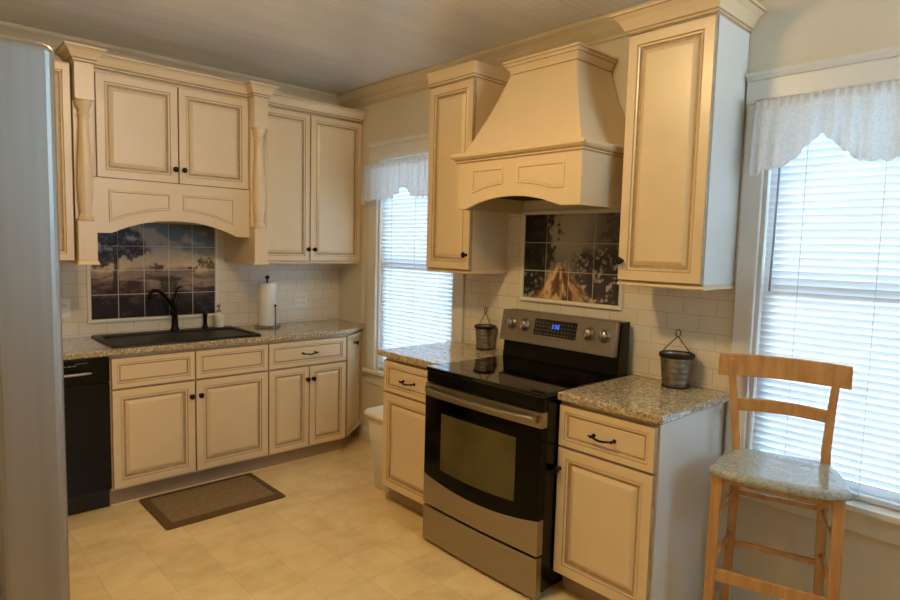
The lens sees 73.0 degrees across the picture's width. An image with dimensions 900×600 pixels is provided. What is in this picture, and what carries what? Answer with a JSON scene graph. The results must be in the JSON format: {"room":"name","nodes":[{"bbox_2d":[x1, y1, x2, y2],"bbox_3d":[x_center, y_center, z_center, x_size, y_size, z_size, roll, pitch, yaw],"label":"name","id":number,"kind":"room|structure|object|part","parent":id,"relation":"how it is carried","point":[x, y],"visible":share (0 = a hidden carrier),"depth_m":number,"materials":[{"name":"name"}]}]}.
{"room":"kitchen","nodes":[
{"label":"kitchen","id":0,"kind":"room"},
{"bbox_2d":[54,55,338,337],"bbox_3d":[-2.227,-0.206,3.792,3.740,2.680,0.120,-3,7,-43],"label":"wall","id":1,"kind":"structure","parent":0,"point":[57,58],"depth_m":4.02,"materials":[{"name":"paint"}]},
{"bbox_2d":[49,46,74,260],"bbox_3d":[-2.380,-0.774,3.178,0.630,1.125,0.460,-3,7,-43],"label":"upper cabinet","id":2,"kind":"object","parent":1,"relation":"attached to","point":[62,69],"visible":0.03,"depth_m":3.23,"materials":[{"name":"beige paint"}]},
{"bbox_2d":[55,40,278,264],"bbox_3d":[-1.724,-0.797,3.741,1.187,1.143,0.527,-3,7,-43],"label":"upper cabinet","id":3,"kind":"object","parent":1,"relation":"attached to","point":[144,150],"visible":1,"depth_m":3.58,"materials":[{"name":"beige paint"}]},
{"bbox_3d":[-2.135,-0.745,3.458,0.091,1.064,0.389,-3,7,-43],"label":"panel","id":4,"kind":"part","parent":3,"relation":"part of","materials":[{"name":"beige paint"}]},
{"bbox_3d":[-1.789,-0.973,3.492,0.434,0.567,0.020,-3,7,-43],"label":"door","id":5,"kind":"part","parent":3,"relation":"part of","materials":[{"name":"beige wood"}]},
{"bbox_3d":[-1.606,-1.316,3.584,1.187,0.076,0.222,-3,7,-43],"label":"crown","id":6,"kind":"part","parent":3,"relation":"part of","materials":[{"name":"beige paint"}]},
{"bbox_3d":[-1.467,-0.990,3.790,0.435,0.567,0.020,-3,7,-43],"label":"door","id":7,"kind":"part","parent":3,"relation":"part of","materials":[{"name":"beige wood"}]},
{"bbox_3d":[-1.408,-0.784,4.131,0.091,1.064,0.389,-3,7,-43],"label":"panel","id":8,"kind":"part","parent":3,"relation":"part of","materials":[{"name":"beige paint"}]},
{"bbox_2d":[0,20,338,105],"bbox_3d":[-2.130,-1.476,3.614,3.500,0.114,0.066,-3,7,-43],"label":"trim","id":9,"kind":"structure","parent":1,"relation":"attached to","point":[53,39],"depth_m":3.84,"materials":[{"name":"paint"}]},
{"bbox_2d":[60,229,338,337],"bbox_3d":[-1.816,-0.269,4.081,2.498,0.944,0.006,-3,7,-43],"label":"tile backsplash","id":10,"kind":"structure","parent":1,"relation":"attached to","point":[237,282],"depth_m":4.39,"materials":[{"name":"white tile"}]},
{"bbox_2d":[61,299,70,317],"bbox_3d":[-2.312,0.053,3.642,0.070,0.114,0.009,-3,7,-43],"label":"wall outlet","id":11,"kind":"object","parent":10,"relation":"attached to","point":[66,313],"visible":0.7,"depth_m":3.65,"materials":[{"name":"white plastic"}]},
{"bbox_2d":[86,221,217,323],"bbox_3d":[-1.918,-0.196,3.979,0.809,0.656,0.014,-3,7,-43],"label":"tile mural","id":12,"kind":"object","parent":10,"relation":"attached to","point":[135,260],"visible":0.91,"depth_m":3.96,"materials":[{"name":"tile"}]},
{"bbox_2d":[294,292,306,306],"bbox_3d":[-1.156,-0.002,4.713,0.115,0.114,0.009,-3,7,-43],"label":"wall outlet","id":13,"kind":"object","parent":10,"relation":"attached to","point":[300,298],"visible":1,"depth_m":4.71,"materials":[{"name":"white plastic"}]},
{"bbox_2d":[264,93,366,263],"bbox_3d":[-1.072,-0.843,4.460,0.846,1.141,0.357,-3,7,-43],"label":"upper cabinet","id":14,"kind":"object","parent":1,"relation":"attached to","point":[312,163],"visible":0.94,"depth_m":4.37,"materials":[{"name":"beige paint"}]},
{"bbox_3d":[-1.156,-0.792,4.228,0.402,1.038,0.020,-3,7,-43],"label":"door","id":15,"kind":"part","parent":14,"relation":"part of","materials":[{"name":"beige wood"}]},
{"bbox_3d":[-1.017,-0.274,4.433,0.844,0.016,0.032,-3,7,-43],"label":"light rail","id":16,"kind":"part","parent":14,"relation":"part of","materials":[{"name":"beige paint"}]},
{"bbox_3d":[-0.935,-1.362,4.321,0.792,0.076,0.052,-3,7,-43],"label":"crown","id":17,"kind":"part","parent":14,"relation":"part of","materials":[{"name":"beige paint"}]},
{"bbox_3d":[-0.846,-0.808,4.515,0.436,1.038,0.020,-3,7,-43],"label":"door","id":18,"kind":"part","parent":14,"relation":"part of","materials":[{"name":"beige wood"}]},
{"bbox_2d":[0,0,647,94],"bbox_3d":[-0.134,-1.348,1.465,3.740,0.100,6.175,-3,7,-43],"label":"ceiling","id":19,"kind":"structure","parent":0,"point":[337,47],"depth_m":3.30,"materials":[{"name":"white paint"}]},
{"bbox_2d":[68,436,731,599],"bbox_3d":[-0.205,1.421,1.704,3.740,0.100,6.175,-3,7,-43],"label":"floor","id":20,"kind":"structure","parent":0,"point":[334,534],"depth_m":3.00,"materials":[{"name":"tile"}]},
{"bbox_2d":[0,35,69,599],"bbox_3d":[-1.064,0.537,0.881,0.834,1.753,0.835,-3,7,-43],"label":"refrigerator","id":21,"kind":"object","parent":20,"relation":"on","point":[34,545],"visible":1,"depth_m":0.76,"materials":[{"name":"silver metal"}]},
{"bbox_2d":[63,356,111,515],"bbox_3d":[-2.280,0.735,3.347,0.619,0.870,0.588,-3,7,-43],"label":"dishwasher","id":22,"kind":"object","parent":20,"relation":"on","point":[86,380],"visible":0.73,"depth_m":3.29,"materials":[{"name":"black metal"}]},
{"bbox_3d":[-2.102,0.402,3.093,0.502,0.017,0.032,-3,7,-43],"label":"handle","id":23,"kind":"part","parent":22,"relation":"part of","materials":[{"name":"silver metal"}]},
{"bbox_3d":[-2.106,0.392,3.140,0.617,0.138,0.043,-3,7,-43],"label":"control panel","id":24,"kind":"part","parent":22,"relation":"part of","materials":[{"name":"black plastic"}]},
{"bbox_3d":[-2.169,1.132,3.252,0.617,0.101,0.020,-3,7,-43],"label":"kick plate","id":25,"kind":"part","parent":22,"relation":"part of","materials":[{"name":"black"}]},
{"bbox_2d":[107,342,267,506],"bbox_3d":[-1.714,0.704,3.880,0.930,0.877,0.592,-3,7,-43],"label":"base cabinet","id":26,"kind":"object","parent":20,"relation":"on","point":[179,420],"visible":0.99,"depth_m":3.65,"materials":[{"name":"beige paint"}]},
{"bbox_3d":[-1.704,0.400,3.509,0.452,0.172,0.020,-3,7,-43],"label":"false drawer","id":27,"kind":"part","parent":26,"relation":"part of","materials":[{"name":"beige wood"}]},
{"bbox_3d":[-1.714,0.773,3.541,0.452,0.562,0.020,-3,7,-43],"label":"door","id":28,"kind":"part","parent":26,"relation":"part of","materials":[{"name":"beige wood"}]},
{"bbox_3d":[-1.586,1.150,3.768,0.930,0.013,0.009,-3,7,-43],"label":"shoe moulding","id":29,"kind":"part","parent":26,"relation":"part of","materials":[{"name":"beige paint"}]},
{"bbox_2d":[63,319,363,359],"bbox_3d":[-1.616,0.242,3.928,2.454,0.034,0.582,-3,7,-43],"label":"countertop","id":30,"kind":"structure","parent":26,"relation":"on","point":[77,347],"depth_m":3.81,"materials":[{"name":"stone"}]},
{"bbox_2d":[147,285,181,330],"bbox_3d":[-1.837,0.060,3.912,0.060,0.297,0.302,2,5,11],"label":"kitchen faucet","id":31,"kind":"object","parent":30,"relation":"on","point":[173,304],"visible":1,"depth_m":4.00,"materials":[{"name":"brown metal"}]},
{"bbox_3d":[-1.837,0.006,3.886,0.031,0.167,0.261,3,5,13],"label":"spout","id":32,"kind":"part","parent":31,"relation":"part of","materials":[{"name":"brown metal"}]},
{"bbox_3d":[-1.801,-0.051,4.023,0.020,0.094,0.061,5,6,37],"label":"lever","id":33,"kind":"part","parent":31,"relation":"part of","materials":[{"name":"brown metal"}]},
{"bbox_2d":[91,326,261,356],"bbox_3d":[-1.714,0.320,3.851,0.880,0.204,0.515,-3,7,-43],"label":"sink","id":34,"kind":"object","parent":30,"relation":"in","point":[144,338],"visible":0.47,"depth_m":3.81,"materials":[{"name":"black"}]},
{"bbox_2d":[202,310,208,327],"bbox_3d":[-1.669,0.132,4.152,0.046,0.121,0.059,-3,7,-43],"label":"sprayer","id":35,"kind":"object","parent":34,"relation":"on","point":[204,313],"visible":1,"depth_m":4.15,"materials":[{"name":"brown metal"}]},
{"bbox_2d":[214,304,223,326],"bbox_3d":[-1.604,0.108,4.228,0.068,0.158,0.068,-3,7,-43],"label":"soap dispenser","id":36,"kind":"object","parent":34,"relation":"on","point":[218,317],"visible":1,"depth_m":4.21,"materials":[{"name":"white ceramic"}]},
{"bbox_2d":[214,312,223,326],"bbox_3d":[-1.605,0.135,4.231,0.068,0.104,0.068,-3,7,-43],"label":"bottle","id":37,"kind":"object","parent":36,"relation":"attached to","point":[218,317],"depth_m":4.20,"materials":[{"name":"white plastic"}]},
{"bbox_2d":[254,275,279,328],"bbox_3d":[-1.307,0.009,4.356,0.180,0.372,0.182,-3,7,-43],"label":"paper towel holder","id":38,"kind":"object","parent":30,"relation":"on","point":[267,277],"visible":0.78,"depth_m":4.31,"materials":[{"name":"metal"}]},
{"bbox_2d":[258,282,276,325],"bbox_3d":[-1.308,0.028,4.358,0.132,0.306,0.132,-3,7,-43],"label":"paper towel roll","id":39,"kind":"object","parent":38,"relation":"on","point":[267,292],"visible":1,"depth_m":4.30,"materials":[{"name":"white paper"}]},
{"bbox_3d":[-1.365,0.382,3.824,0.465,0.172,0.020,-3,7,-43],"label":"false drawer","id":40,"kind":"part","parent":26,"relation":"part of","materials":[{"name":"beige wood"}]},
{"bbox_3d":[-1.374,0.755,3.856,0.465,0.562,0.020,-3,7,-43],"label":"door","id":41,"kind":"part","parent":26,"relation":"part of","materials":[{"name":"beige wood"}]},
{"bbox_2d":[139,473,284,529],"bbox_3d":[-1.398,1.171,3.597,0.684,0.011,0.486,-3,7,-43],"label":"floor mat","id":42,"kind":"object","parent":20,"relation":"on","point":[178,509],"visible":1,"depth_m":3.55,"materials":[{"name":"brown fabric"}]},
{"bbox_2d":[264,334,345,468],"bbox_3d":[-1.152,0.673,4.399,0.598,0.877,0.592,-3,7,-43],"label":"base cabinet","id":43,"kind":"object","parent":20,"relation":"on","point":[307,376],"visible":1,"depth_m":4.20,"materials":[{"name":"beige paint"}]},
{"bbox_3d":[-1.091,0.739,4.117,0.296,0.562,0.020,-3,7,-43],"label":"door","id":44,"kind":"part","parent":43,"relation":"part of","materials":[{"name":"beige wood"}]},
{"bbox_3d":[-1.025,1.120,4.287,0.598,0.013,0.009,-3,7,-43],"label":"shoe moulding","id":45,"kind":"part","parent":43,"relation":"part of","materials":[{"name":"beige paint"}]},
{"bbox_3d":[-0.972,0.360,4.187,0.596,0.172,0.020,-3,7,-43],"label":"drawer","id":46,"kind":"part","parent":43,"relation":"part of","materials":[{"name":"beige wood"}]},
{"bbox_3d":[-0.957,0.365,4.174,0.121,0.020,0.035,-3,7,-43],"label":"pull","id":47,"kind":"part","parent":43,"relation":"part of","materials":[{"name":"brown metal"}]},
{"bbox_3d":[-0.872,0.728,4.321,0.296,0.562,0.020,-3,7,-43],"label":"door","id":48,"kind":"part","parent":43,"relation":"part of","materials":[{"name":"beige wood"}]},
{"bbox_2d":[341,330,361,447],"bbox_3d":[-0.844,0.654,4.715,0.281,0.877,0.546,-3,7,-43],"label":"base cabinet","id":49,"kind":"object","parent":20,"relation":"on","point":[353,360],"visible":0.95,"depth_m":4.59,"materials":[{"name":"beige paint"}]},
{"bbox_2d":[364,405,391,492],"bbox_3d":[-0.318,0.922,3.889,0.420,0.510,0.253,-3,7,-43],"label":"trash bin","id":50,"kind":"object","parent":20,"relation":"on","point":[374,415],"visible":0.2,"depth_m":3.77,"materials":[{"name":"white plastic"}]},
{"bbox_3d":[-0.313,0.697,3.870,0.420,0.058,0.253,-3,7,-43],"label":"lid","id":51,"kind":"part","parent":50,"relation":"part of","materials":[{"name":"white plastic"}]},
{"bbox_2d":[382,358,427,514],"bbox_3d":[-0.023,0.773,3.581,0.618,0.877,0.494,-3,7,-43],"label":"base cabinet","id":52,"kind":"object","parent":20,"relation":"on","point":[404,398],"visible":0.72,"depth_m":3.43,"materials":[{"name":"beige paint"}]},
{"bbox_3d":[-0.223,0.830,3.401,0.020,0.561,0.488,-3,7,-43],"label":"door","id":53,"kind":"part","parent":52,"relation":"part of","materials":[{"name":"beige wood"}]},
{"bbox_3d":[-0.213,0.454,3.368,0.020,0.180,0.488,-3,7,-43],"label":"drawer","id":54,"kind":"part","parent":52,"relation":"part of","materials":[{"name":"beige wood"}]},
{"bbox_3d":[-0.242,0.462,3.370,0.035,0.020,0.121,-3,7,-43],"label":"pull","id":55,"kind":"part","parent":52,"relation":"part of","materials":[{"name":"brown metal"}]},
{"bbox_2d":[378,341,502,366],"bbox_3d":[-0.016,0.316,3.555,0.606,0.034,0.544,-3,7,-43],"label":"countertop","id":56,"kind":"structure","parent":52,"relation":"on","point":[425,355],"depth_m":3.48,"materials":[{"name":"stone"}]},
{"bbox_2d":[474,307,495,349],"bbox_3d":[0.211,0.168,3.650,0.131,0.255,0.131,-3,7,-43],"label":"metal bucket","id":57,"kind":"object","parent":56,"relation":"on","point":[485,333],"visible":1,"depth_m":3.61,"materials":[{"name":"metal"}]},
{"bbox_2d":[423,308,629,598],"bbox_3d":[0.350,0.676,3.047,0.728,1.179,0.750,-3,7,-43],"label":"range","id":58,"kind":"object","parent":20,"relation":"on","point":[492,423],"visible":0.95,"depth_m":2.85,"materials":[{"name":"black metal"}]},
{"bbox_3d":[0.111,0.475,2.802,0.061,0.030,0.714,-3,7,-43],"label":"oven handle","id":59,"kind":"part","parent":58,"relation":"part of","materials":[{"name":"silver metal"}]},
{"bbox_3d":[0.123,1.170,2.890,0.046,0.178,0.748,-3,7,-43],"label":"storage drawer","id":60,"kind":"part","parent":58,"relation":"part of","materials":[{"name":"silver metal"}]},
{"bbox_3d":[0.134,0.732,2.853,0.046,0.444,0.748,-3,7,-43],"label":"oven door","id":61,"kind":"part","parent":58,"relation":"part of","materials":[{"name":"black glass"}]},
{"bbox_3d":[0.148,0.414,2.831,0.030,0.055,0.748,-3,7,-43],"label":"rail","id":62,"kind":"part","parent":58,"relation":"part of","materials":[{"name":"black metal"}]},
{"bbox_3d":[0.332,0.128,3.374,0.043,0.068,0.068,-3,7,-43],"label":"knob","id":63,"kind":"part","parent":58,"relation":"part of","materials":[{"name":"silver metal"}]},
{"bbox_3d":[0.398,0.135,3.304,0.043,0.068,0.068,-3,7,-43],"label":"knob","id":64,"kind":"part","parent":58,"relation":"part of","materials":[{"name":"silver metal"}]},
{"bbox_2d":[427,355,626,398],"bbox_3d":[0.376,0.362,3.037,0.663,0.021,0.750,-3,7,-43],"label":"cooktop","id":65,"kind":"object","parent":58,"relation":"in","point":[521,376],"depth_m":2.94,"materials":[{"name":"black glass"}]},
{"bbox_3d":[0.547,0.151,3.170,0.020,0.086,0.272,-3,7,-43],"label":"display panel","id":66,"kind":"part","parent":58,"relation":"part of","materials":[{"name":"black glass"}]},
{"bbox_3d":[0.678,0.168,3.003,0.043,0.068,0.068,-3,7,-43],"label":"knob","id":67,"kind":"part","parent":58,"relation":"part of","materials":[{"name":"silver metal"}]},
{"bbox_3d":[0.739,0.176,2.938,0.043,0.068,0.068,-3,7,-43],"label":"knob","id":68,"kind":"part","parent":58,"relation":"part of","materials":[{"name":"silver metal"}]},
{"bbox_2d":[553,401,724,599],"bbox_3d":[0.818,0.872,2.674,0.624,0.877,0.458,-3,7,-43],"label":"base cabinet","id":69,"kind":"object","parent":20,"relation":"on","point":[633,495],"visible":0.94,"depth_m":2.48,"materials":[{"name":"beige paint"}]},
{"bbox_3d":[0.462,0.727,2.615,0.034,0.033,0.033,-3,7,-43],"label":"knob","id":70,"kind":"part","parent":69,"relation":"part of","materials":[{"name":"brown metal"}]},
{"bbox_3d":[0.611,0.563,2.455,0.035,0.020,0.121,-3,7,-43],"label":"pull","id":71,"kind":"part","parent":69,"relation":"part of","materials":[{"name":"brown metal"}]},
{"bbox_3d":[0.618,0.929,2.498,0.020,0.561,0.448,-3,7,-43],"label":"door","id":72,"kind":"part","parent":69,"relation":"part of","materials":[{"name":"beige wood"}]},
{"bbox_3d":[0.628,0.553,2.465,0.020,0.180,0.448,-3,7,-43],"label":"drawer","id":73,"kind":"part","parent":69,"relation":"part of","materials":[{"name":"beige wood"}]},
{"bbox_2d":[557,375,729,424],"bbox_3d":[0.843,0.417,2.632,0.606,0.034,0.482,-3,7,-43],"label":"countertop","id":74,"kind":"structure","parent":69,"relation":"on","point":[632,396],"depth_m":2.54,"materials":[{"name":"stone"}]},
{"bbox_2d":[659,329,694,388],"bbox_3d":[1.026,0.261,2.754,0.155,0.264,0.155,-3,7,-43],"label":"metal bucket","id":75,"kind":"object","parent":74,"relation":"on","point":[676,366],"visible":1,"depth_m":2.71,"materials":[{"name":"metal"}]},
{"bbox_3d":[1.028,0.192,2.748,0.004,0.125,0.158,-2,6,-31],"label":"wire handle","id":76,"kind":"part","parent":75,"relation":"part of","materials":[{"name":"metal"}]},
{"bbox_3d":[0.992,0.889,2.527,0.564,0.877,0.004,-3,7,-43],"label":"panel","id":77,"kind":"part","parent":69,"relation":"part of","materials":[{"name":"white paint"}]},
{"bbox_2d":[703,353,852,599],"bbox_3d":[1.229,0.796,2.321,0.469,1.110,0.438,4,6,29],"label":"bar stool","id":78,"kind":"object","parent":20,"relation":"on","point":[790,476],"visible":1,"depth_m":2.32,"materials":[{"name":"brown wood"}]},
{"bbox_3d":[0.985,1.000,2.294,0.038,0.696,0.058,4,6,31],"label":"leg","id":79,"kind":"part","parent":78,"relation":"part of","materials":[{"name":"brown wood"}]},
{"bbox_3d":[1.172,0.787,2.537,0.055,1.089,0.115,1,5,-6],"label":"leg","id":80,"kind":"part","parent":78,"relation":"part of","materials":[{"name":"brown wood"}]},
{"bbox_3d":[1.230,0.641,2.275,0.452,0.034,0.378,4,6,31],"label":"seat","id":81,"kind":"part","parent":78,"relation":"part of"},
{"bbox_3d":[1.334,0.278,2.440,0.468,0.093,0.062,4,6,31],"label":"rail","id":82,"kind":"part","parent":78,"relation":"part of","materials":[{"name":"brown wood"}]},
{"bbox_3d":[1.453,0.809,2.363,0.094,1.089,0.048,-3,7,-43],"label":"leg","id":83,"kind":"part","parent":78,"relation":"part of","materials":[{"name":"brown wood"}]},
{"bbox_3d":[1.316,1.026,2.093,0.044,0.696,0.058,4,6,31],"label":"leg","id":84,"kind":"part","parent":78,"relation":"part of","materials":[{"name":"brown wood"}]},
{"bbox_2d":[339,0,899,599],"bbox_3d":[1.158,-0.035,2.813,0.120,2.680,5.935,-3,7,-43],"label":"wall","id":85,"kind":"structure","parent":0,"point":[789,32],"depth_m":2.51,"materials":[{"name":"paint"}]},
{"bbox_2d":[361,264,364,322],"bbox_3d":[-0.672,-0.047,4.689,0.014,0.456,0.024,-3,7,-43],"label":"trim","id":86,"kind":"structure","parent":85,"relation":"attached to","point":[363,265],"depth_m":4.68,"materials":[{"name":"white paint"}]},
{"bbox_2d":[362,426,370,443],"bbox_3d":[-0.344,1.081,4.401,0.014,0.108,0.988,-3,7,-43],"label":"baseboard","id":87,"kind":"structure","parent":85,"relation":"attached to","point":[365,431],"depth_m":4.72,"materials":[{"name":"white paint"}]},
{"bbox_2d":[362,133,464,386],"bbox_3d":[-0.228,-0.224,4.257,0.173,1.798,1.075,-3,7,-43],"label":"window","id":88,"kind":"structure","parent":85,"relation":"in","point":[413,145],"depth_m":4.51,"materials":[{"name":"white paint"}]},
{"bbox_3d":[-0.248,0.570,4.325,0.173,0.026,1.075,-3,7,-43],"label":"sill","id":89,"kind":"part","parent":88,"relation":"part of","materials":[{"name":"white paint"}]},
{"bbox_2d":[360,156,428,204],"bbox_3d":[-0.286,-0.810,4.138,0.086,0.290,1.056,-3,7,-43],"label":"lace valance","id":90,"kind":"object","parent":88,"relation":"attached to","point":[383,180],"visible":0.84,"depth_m":4.20,"materials":[{"name":"white fabric"}]},
{"bbox_2d":[379,187,452,369],"bbox_3d":[-0.237,-0.211,4.250,0.040,1.531,0.805,-3,7,-43],"label":"window blind","id":91,"kind":"object","parent":88,"relation":"attached to","point":[416,306],"visible":0.44,"depth_m":4.30,"materials":[{"name":"white plastic"}]},
{"bbox_3d":[-0.431,-0.223,4.432,0.002,1.478,0.002,-3,7,-43],"label":"ladder cord","id":92,"kind":"part","parent":91,"relation":"part of","materials":[{"name":"white fabric"}]},
{"bbox_3d":[-0.251,-0.202,4.239,0.002,1.478,0.002,-3,7,-43],"label":"ladder cord","id":93,"kind":"part","parent":91,"relation":"part of","materials":[{"name":"white fabric"}]},
{"bbox_2d":[426,60,509,273],"bbox_3d":[0.096,-0.737,3.563,0.348,1.152,0.391,-3,7,-43],"label":"upper cabinet","id":94,"kind":"object","parent":85,"relation":"attached to","point":[458,241],"visible":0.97,"depth_m":3.46,"materials":[{"name":"beige paint"}]},
{"bbox_3d":[-0.001,-0.700,3.478,0.020,1.042,0.365,-3,7,-43],"label":"door","id":95,"kind":"part","parent":94,"relation":"part of","materials":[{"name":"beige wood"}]},
{"bbox_3d":[0.098,-0.175,3.627,0.302,0.020,0.383,-3,7,-43],"label":"light rail","id":96,"kind":"part","parent":94,"relation":"part of","materials":[{"name":"beige paint"}]},
{"bbox_3d":[0.117,-1.270,3.525,0.326,0.084,0.391,-3,7,-43],"label":"crown","id":97,"kind":"part","parent":94,"relation":"part of","materials":[{"name":"beige paint"}]},
{"bbox_2d":[450,42,624,214],"bbox_3d":[0.481,-0.823,2.998,0.542,0.756,0.820,-3,7,-43],"label":"range hood","id":98,"kind":"object","parent":85,"relation":"attached to","point":[555,132],"visible":0.98,"depth_m":2.85,"materials":[{"name":"beige paint"}]},
{"bbox_3d":[0.478,-0.701,3.009,0.542,0.050,0.820,-3,7,-43],"label":"ledge moulding","id":99,"kind":"part","parent":98,"relation":"part of","materials":[{"name":"beige paint"}]},
{"bbox_3d":[0.548,-1.174,3.067,0.324,0.066,0.472,-3,7,-43],"label":"crown","id":100,"kind":"part","parent":98,"relation":"part of","materials":[{"name":"beige paint"}]},
{"bbox_2d":[338,0,762,108],"bbox_3d":[1.122,-1.308,2.639,0.066,0.114,5.934,-3,7,-43],"label":"trim","id":101,"kind":"structure","parent":85,"relation":"attached to","point":[602,28],"depth_m":3.46,"materials":[{"name":"paint"}]},
{"bbox_2d":[464,143,744,391],"bbox_3d":[0.671,-0.197,3.235,0.006,1.074,1.666,-3,7,-43],"label":"tile backsplash","id":102,"kind":"structure","parent":85,"relation":"attached to","point":[704,318],"depth_m":2.94,"materials":[{"name":"white tile"}]},
{"bbox_2d":[520,208,623,310],"bbox_3d":[0.637,-0.226,3.255,0.014,0.510,0.666,-3,7,-43],"label":"tile mural","id":103,"kind":"object","parent":102,"relation":"attached to","point":[568,257],"visible":0.98,"depth_m":3.24,"materials":[{"name":"tile"}]},
{"bbox_2d":[610,0,765,289],"bbox_3d":[0.976,-0.633,2.599,0.374,1.154,0.499,-3,7,-43],"label":"upper cabinet","id":104,"kind":"object","parent":85,"relation":"attached to","point":[686,95],"visible":1,"depth_m":2.49,"materials":[{"name":"white paint"}]},
{"bbox_3d":[0.744,-0.172,2.665,0.034,0.033,0.033,-3,7,-43],"label":"knob","id":105,"kind":"part","parent":104,"relation":"part of","materials":[{"name":"brown metal"}]},
{"bbox_3d":[0.889,-0.595,2.523,0.020,1.042,0.377,-3,7,-43],"label":"door","id":106,"kind":"part","parent":104,"relation":"part of","materials":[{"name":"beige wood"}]},
{"bbox_3d":[0.988,-0.070,2.672,0.302,0.020,0.395,-3,7,-43],"label":"light rail","id":107,"kind":"part","parent":104,"relation":"part of","materials":[{"name":"beige paint"}]},
{"bbox_3d":[0.990,-1.165,2.553,0.374,0.086,0.499,-3,7,-43],"label":"crown","id":108,"kind":"part","parent":104,"relation":"part of","materials":[{"name":"beige paint"}]},
{"bbox_2d":[718,582,782,599],"bbox_3d":[2.151,1.375,1.723,0.014,0.108,2.768,-3,7,-43],"label":"baseboard","id":109,"kind":"structure","parent":85,"relation":"attached to","point":[736,593],"depth_m":2.65,"materials":[{"name":"white paint"}]},
{"bbox_2d":[722,46,899,545],"bbox_3d":[1.607,-0.007,2.288,0.173,1.798,1.045,-3,7,-43],"label":"window","id":110,"kind":"structure","parent":85,"relation":"in","point":[879,65],"depth_m":2.53,"materials":[{"name":"white paint"}]},
{"bbox_2d":[747,79,899,175],"bbox_3d":[1.549,-0.622,2.167,0.086,0.303,0.934,-3,7,-43],"label":"lace valance","id":111,"kind":"object","parent":110,"relation":"attached to","point":[863,120],"visible":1,"depth_m":2.26,"materials":[{"name":"white fabric"}]},
{"bbox_2d":[752,133,899,510],"bbox_3d":[1.591,0.006,2.275,0.058,1.531,0.805,-3,7,-43],"label":"window blind","id":112,"kind":"object","parent":110,"relation":"attached to","point":[831,286],"visible":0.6,"depth_m":2.37,"materials":[{"name":"white plastic"}]},
{"bbox_3d":[1.404,-0.007,2.463,0.002,1.478,0.002,-3,7,-43],"label":"ladder cord","id":113,"kind":"part","parent":112,"relation":"part of","materials":[{"name":"white fabric"}]},
{"bbox_3d":[1.584,0.015,2.269,0.002,1.478,0.002,-3,7,-43],"label":"ladder cord","id":114,"kind":"part","parent":112,"relation":"part of","materials":[{"name":"white fabric"}]},
{"bbox_3d":[1.580,0.758,2.347,0.028,0.020,0.805,-3,7,-43],"label":"rail","id":115,"kind":"part","parent":112,"relation":"part of","materials":[{"name":"white plastic"}]},
{"bbox_3d":[1.625,0.374,2.347,0.030,0.796,0.813,-3,7,-43],"label":"sash","id":116,"kind":"part","parent":110,"relation":"part of","materials":[{"name":"white paint"}]},
{"bbox_3d":[1.586,0.786,2.356,0.173,0.026,1.045,-3,7,-43],"label":"sill","id":117,"kind":"part","parent":110,"relation":"part of","materials":[{"name":"white paint"}]}
]}

